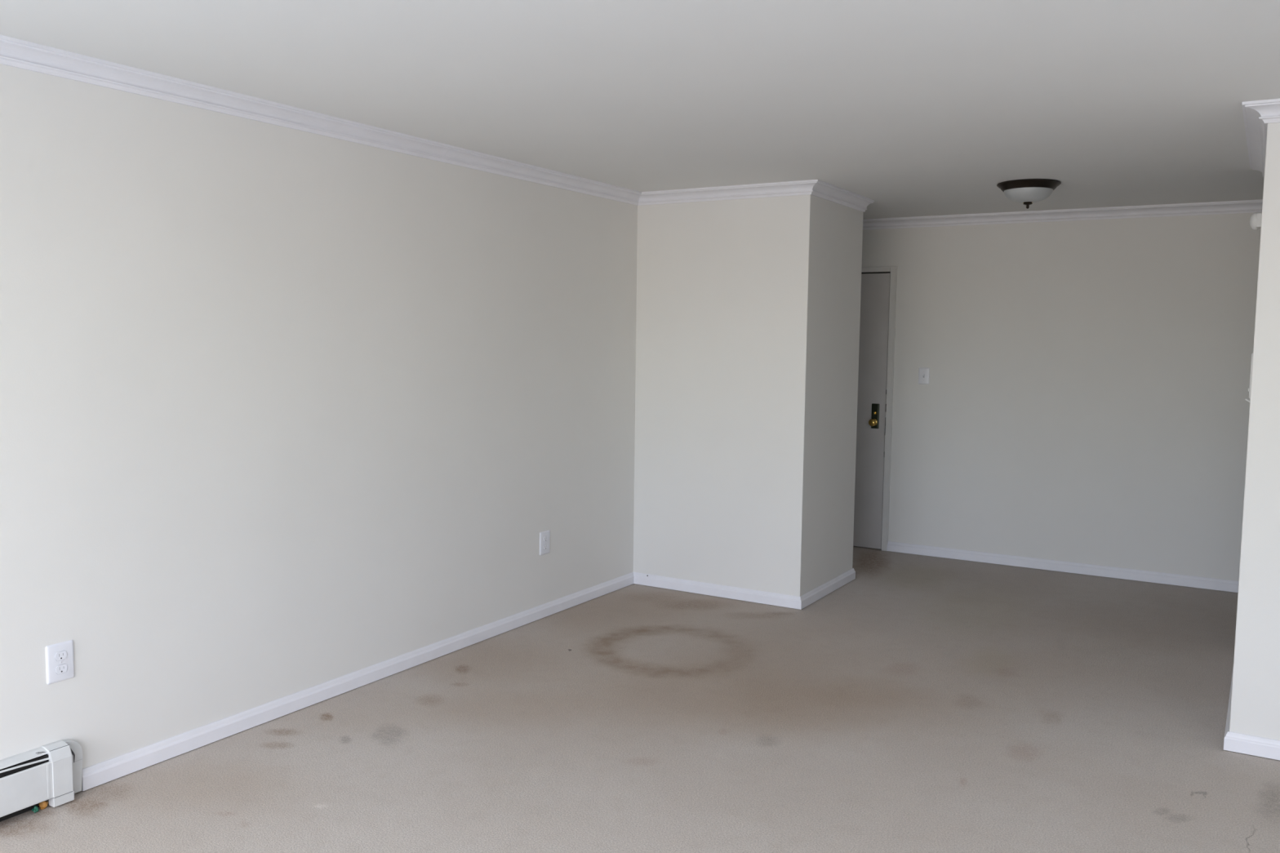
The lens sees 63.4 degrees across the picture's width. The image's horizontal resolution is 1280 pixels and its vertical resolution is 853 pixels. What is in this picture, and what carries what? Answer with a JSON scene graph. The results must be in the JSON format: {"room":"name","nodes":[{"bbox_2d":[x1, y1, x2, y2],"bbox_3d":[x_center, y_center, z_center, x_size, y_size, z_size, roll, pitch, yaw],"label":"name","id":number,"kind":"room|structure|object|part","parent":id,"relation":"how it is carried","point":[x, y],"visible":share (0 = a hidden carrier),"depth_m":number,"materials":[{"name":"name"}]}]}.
{"room":"empty living room","nodes":[
{"label":"empty living room","id":0,"kind":"room"},
{"bbox_2d":[0,63,637,803],"bbox_3d":[-1.439,-0.046,4.294,0.140,2.440,9.367,4,6,31],"label":"wall","id":1,"kind":"structure","parent":0,"point":[284,411],"depth_m":4.09,"materials":[{"name":"paint"}]},
{"bbox_2d":[0,739,82,822],"bbox_3d":[-2.543,1.226,2.387,0.064,0.197,2.599,4,6,31],"label":"baseboard heater","id":2,"kind":"object","parent":1,"relation":"attached to","point":[52,772],"visible":1,"depth_m":3.35,"materials":[{"name":"metal"}]},
{"bbox_2d":[0,746,48,769],"bbox_3d":[-2.584,1.223,2.341,0.041,0.178,2.479,4,6,31],"label":"hood","id":3,"kind":"object","parent":2,"relation":"attached to","point":[37,758],"depth_m":3.33,"materials":[{"name":"metal"}]},
{"bbox_3d":[-2.555,1.233,2.325,0.011,0.124,2.481,4,6,31],"label":"panel","id":4,"kind":"part","parent":2,"relation":"part of","materials":[{"name":"metal"}]},
{"bbox_3d":[-1.899,1.074,3.399,0.016,0.035,0.064,4,6,31],"label":"cap lid","id":5,"kind":"part","parent":2,"relation":"part of","materials":[{"name":"metal"}]},
{"bbox_2d":[44,640,74,684],"bbox_3d":[-1.919,0.781,3.435,0.009,0.129,0.092,4,6,31],"label":"electrical outlet","id":6,"kind":"object","parent":1,"relation":"attached to","point":[60,657],"visible":1,"depth_m":3.43,"materials":[{"name":"white plastic"}]},
{"bbox_2d":[54,650,66,661],"bbox_3d":[-1.917,0.759,3.432,0.004,0.030,0.040,4,6,31],"label":"receptacle","id":7,"kind":"object","parent":6,"relation":"attached to","point":[60,655],"depth_m":3.43,"materials":[{"name":"white plastic"}]},
{"bbox_2d":[55,663,67,674],"bbox_3d":[-1.918,0.804,3.436,0.004,0.030,0.040,4,6,31],"label":"receptacle","id":8,"kind":"object","parent":6,"relation":"attached to","point":[60,668],"depth_m":3.43,"materials":[{"name":"white plastic"}]},
{"bbox_2d":[0,34,453,161],"bbox_3d":[-2.326,-1.092,2.498,0.069,0.069,5.523,4,6,31],"label":"trim","id":9,"kind":"structure","parent":1,"relation":"attached to","point":[14,52],"depth_m":3.73,"materials":[{"name":"white wood"}]},
{"bbox_2d":[81,572,634,791],"bbox_3d":[-0.966,1.081,5.053,0.015,0.071,3.600,4,6,31],"label":"baseboard","id":10,"kind":"structure","parent":1,"relation":"attached to","point":[105,771],"depth_m":4.38,"materials":[{"name":"white wood"}]},
{"bbox_2d":[442,146,641,205],"bbox_3d":[-0.444,-1.336,5.614,0.069,0.069,1.779,4,6,31],"label":"trim","id":11,"kind":"structure","parent":1,"relation":"attached to","point":[458,156],"depth_m":5.46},
{"bbox_2d":[539,530,550,555],"bbox_3d":[-0.525,0.645,5.748,0.009,0.129,0.092,4,6,31],"label":"electrical outlet","id":12,"kind":"object","parent":1,"relation":"attached to","point":[544,536],"visible":1,"depth_m":5.74,"materials":[{"name":"white plastic"}]},
{"bbox_2d":[543,543,547,550],"bbox_3d":[-0.524,0.668,5.749,0.004,0.030,0.040,4,6,31],"label":"receptacle","id":13,"kind":"object","parent":12,"relation":"attached to","point":[545,545],"depth_m":5.75,"materials":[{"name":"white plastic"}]},
{"bbox_2d":[543,536,547,542],"bbox_3d":[-0.523,0.623,5.745,0.004,0.030,0.040,4,6,31],"label":"receptacle","id":14,"kind":"object","parent":12,"relation":"attached to","point":[545,538],"depth_m":5.74,"materials":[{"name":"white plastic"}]},
{"bbox_2d":[0,546,1279,852],"bbox_3d":[0.809,1.369,2.994,5.480,0.100,9.677,4,6,31],"label":"floor","id":15,"kind":"structure","parent":0,"point":[922,704],"depth_m":4.01,"materials":[{"name":"beige carpet"}]},
{"bbox_2d":[31,805,39,813],"bbox_3d":[-1.958,1.240,3.359,0.017,0.025,0.020,4,6,31],"label":"scrap","id":16,"kind":"object","parent":15,"relation":"on","point":[35,809],"visible":1,"depth_m":3.35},
{"bbox_2d":[38,800,48,809],"bbox_3d":[-1.947,1.237,3.386,0.018,0.027,0.030,4,6,31],"label":"scrap","id":17,"kind":"object","parent":15,"relation":"on","point":[43,805],"visible":0.98,"depth_m":3.38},
{"bbox_2d":[0,0,1279,219],"bbox_3d":[0.841,-1.172,2.776,5.480,0.120,9.677,4,6,31],"label":"ceiling","id":18,"kind":"structure","parent":0,"point":[912,108],"depth_m":3.52,"materials":[{"name":"paint"}]},
{"bbox_2d":[996,178,1061,208],"bbox_3d":[2.155,-1.281,5.757,0.334,0.140,0.334,4,6,31],"label":"ceiling light","id":19,"kind":"object","parent":18,"relation":"attached to","point":[1026,192],"visible":1,"depth_m":5.66,"materials":[{"name":"white glass"}]},
{"bbox_3d":[2.155,-1.281,5.757,0.257,0.075,0.257,4,6,31],"label":"lamp shade","id":20,"kind":"part","parent":19,"relation":"part of","materials":[{"name":"white glass"}]},
{"bbox_2d":[633,194,863,596],"bbox_3d":[0.688,-0.216,6.585,1.133,2.440,0.898,4,6,31],"label":"wall","id":21,"kind":"structure","parent":0,"point":[748,312],"depth_m":6.20,"materials":[{"name":"paint"}]},
{"bbox_2d":[633,572,801,609],"bbox_3d":[0.444,0.992,6.293,1.148,0.071,0.015,4,6,31],"label":"baseboard","id":22,"kind":"structure","parent":21,"relation":"attached to","point":[674,584],"depth_m":6.26,"materials":[{"name":"white wood"}]},
{"bbox_2d":[638,179,817,205],"bbox_3d":[0.482,-1.363,6.054,1.202,0.069,0.069,4,6,31],"label":"trim","id":23,"kind":"structure","parent":21,"relation":"attached to","point":[799,187],"depth_m":6.03,"materials":[{"name":"white wood"}]},
{"bbox_2d":[800,568,855,609],"bbox_3d":[1.165,0.992,6.392,0.015,0.071,0.928,4,6,31],"label":"baseboard","id":24,"kind":"structure","parent":21,"relation":"attached to","point":[806,599],"depth_m":6.35,"materials":[{"name":"white wood"}]},
{"bbox_2d":[811,179,874,212],"bbox_3d":[1.199,-1.362,6.146,0.069,0.069,0.966,4,6,31],"label":"trim","id":25,"kind":"structure","parent":21,"relation":"attached to","point":[822,189],"depth_m":6.12,"materials":[{"name":"white wood"}]},
{"bbox_2d":[862,212,1262,581],"bbox_3d":[3.228,-0.208,6.864,5.200,2.440,0.140,4,6,31],"label":"wall","id":26,"kind":"structure","parent":0,"point":[1083,401],"depth_m":6.96,"materials":[{"name":"paint"}]},
{"bbox_2d":[853,266,897,551],"bbox_3d":[1.419,-0.147,7.881,1.024,2.099,0.138,4,6,31],"label":"door","id":27,"kind":"structure","parent":26,"relation":"in","point":[879,283],"depth_m":7.68,"materials":[{"name":"paint"}]},
{"bbox_3d":[1.722,-0.030,7.664,0.055,0.055,0.066,4,6,31],"label":"knob","id":28,"kind":"part","parent":27,"relation":"part of","materials":[{"name":"gold metal"}]},
{"bbox_3d":[1.745,-0.077,7.690,0.056,0.184,0.011,4,6,31],"label":"lock plate","id":29,"kind":"part","parent":27,"relation":"part of","materials":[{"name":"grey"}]},
{"bbox_2d":[918,367,929,384],"bbox_3d":[2.045,-0.365,7.473,0.078,0.120,0.019,4,6,31],"label":"light switch","id":30,"kind":"object","parent":26,"relation":"attached to","point":[923,372],"visible":1,"depth_m":7.48,"materials":[{"name":"white plastic"}]},
{"bbox_2d":[886,541,1238,592],"bbox_3d":[3.619,1.002,6.632,4.159,0.071,0.015,4,6,31],"label":"baseboard","id":31,"kind":"structure","parent":26,"relation":"attached to","point":[1198,582],"depth_m":7.04,"materials":[{"name":"white wood"}]},
{"bbox_2d":[862,199,1262,230],"bbox_3d":[3.189,-1.382,6.673,5.200,0.069,0.069,4,6,31],"label":"trim","id":32,"kind":"structure","parent":26,"relation":"attached to","point":[1245,206],"depth_m":6.87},
{"bbox_2d":[1229,122,1279,740],"bbox_3d":[3.481,0.035,4.069,1.872,2.440,1.522,4,6,31],"label":"wall","id":33,"kind":"structure","parent":0,"point":[1255,711],"depth_m":3.89,"materials":[{"name":"paint"}]},
{"bbox_2d":[1223,666,1233,739],"bbox_3d":[2.661,1.161,4.652,0.015,0.071,1.553,4,6,31],"label":"baseboard","id":34,"kind":"structure","parent":33,"relation":"attached to","point":[1228,720],"depth_m":4.24,"materials":[{"name":"white wood"}]},
{"bbox_2d":[1248,353,1253,399],"bbox_3d":[2.689,-0.223,4.558,0.022,0.205,0.115,4,6,31],"label":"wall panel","id":35,"kind":"object","parent":33,"relation":"attached to","point":[1249,388],"visible":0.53,"depth_m":4.51,"materials":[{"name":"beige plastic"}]},
{"bbox_2d":[1223,731,1279,760],"bbox_3d":[3.063,1.263,3.518,1.887,0.071,0.015,4,6,31],"label":"baseboard","id":36,"kind":"structure","parent":33,"relation":"attached to","point":[1253,745],"depth_m":3.95,"materials":[{"name":"white wood"}]},
{"bbox_2d":[1241,102,1267,177],"bbox_3d":[2.640,-1.196,4.432,0.083,0.069,1.605,4,6,31],"label":"trim","id":37,"kind":"structure","parent":33,"relation":"attached to","point":[1255,129],"depth_m":4.26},
{"bbox_2d":[1249,212,1262,230],"bbox_3d":[2.914,-0.970,4.890,0.065,0.084,0.084,4,6,31],"label":"wall sensor","id":38,"kind":"object","parent":33,"relation":"attached to","point":[1255,218],"visible":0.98,"depth_m":4.87,"materials":[{"name":"beige plastic"}]},
{"bbox_3d":[2.926,-0.969,4.883,0.036,0.066,0.080,4,6,31],"label":"plate","id":39,"kind":"part","parent":38,"relation":"part of","materials":[{"name":"beige plastic"}]},
{"bbox_2d":[1242,98,1279,123],"bbox_3d":[3.046,-1.094,3.304,1.955,0.069,0.083,4,6,31],"label":"trim","id":40,"kind":"structure","parent":33,"relation":"attached to","point":[1268,109],"depth_m":3.76,"materials":[{"name":"white wood"}]}
]}

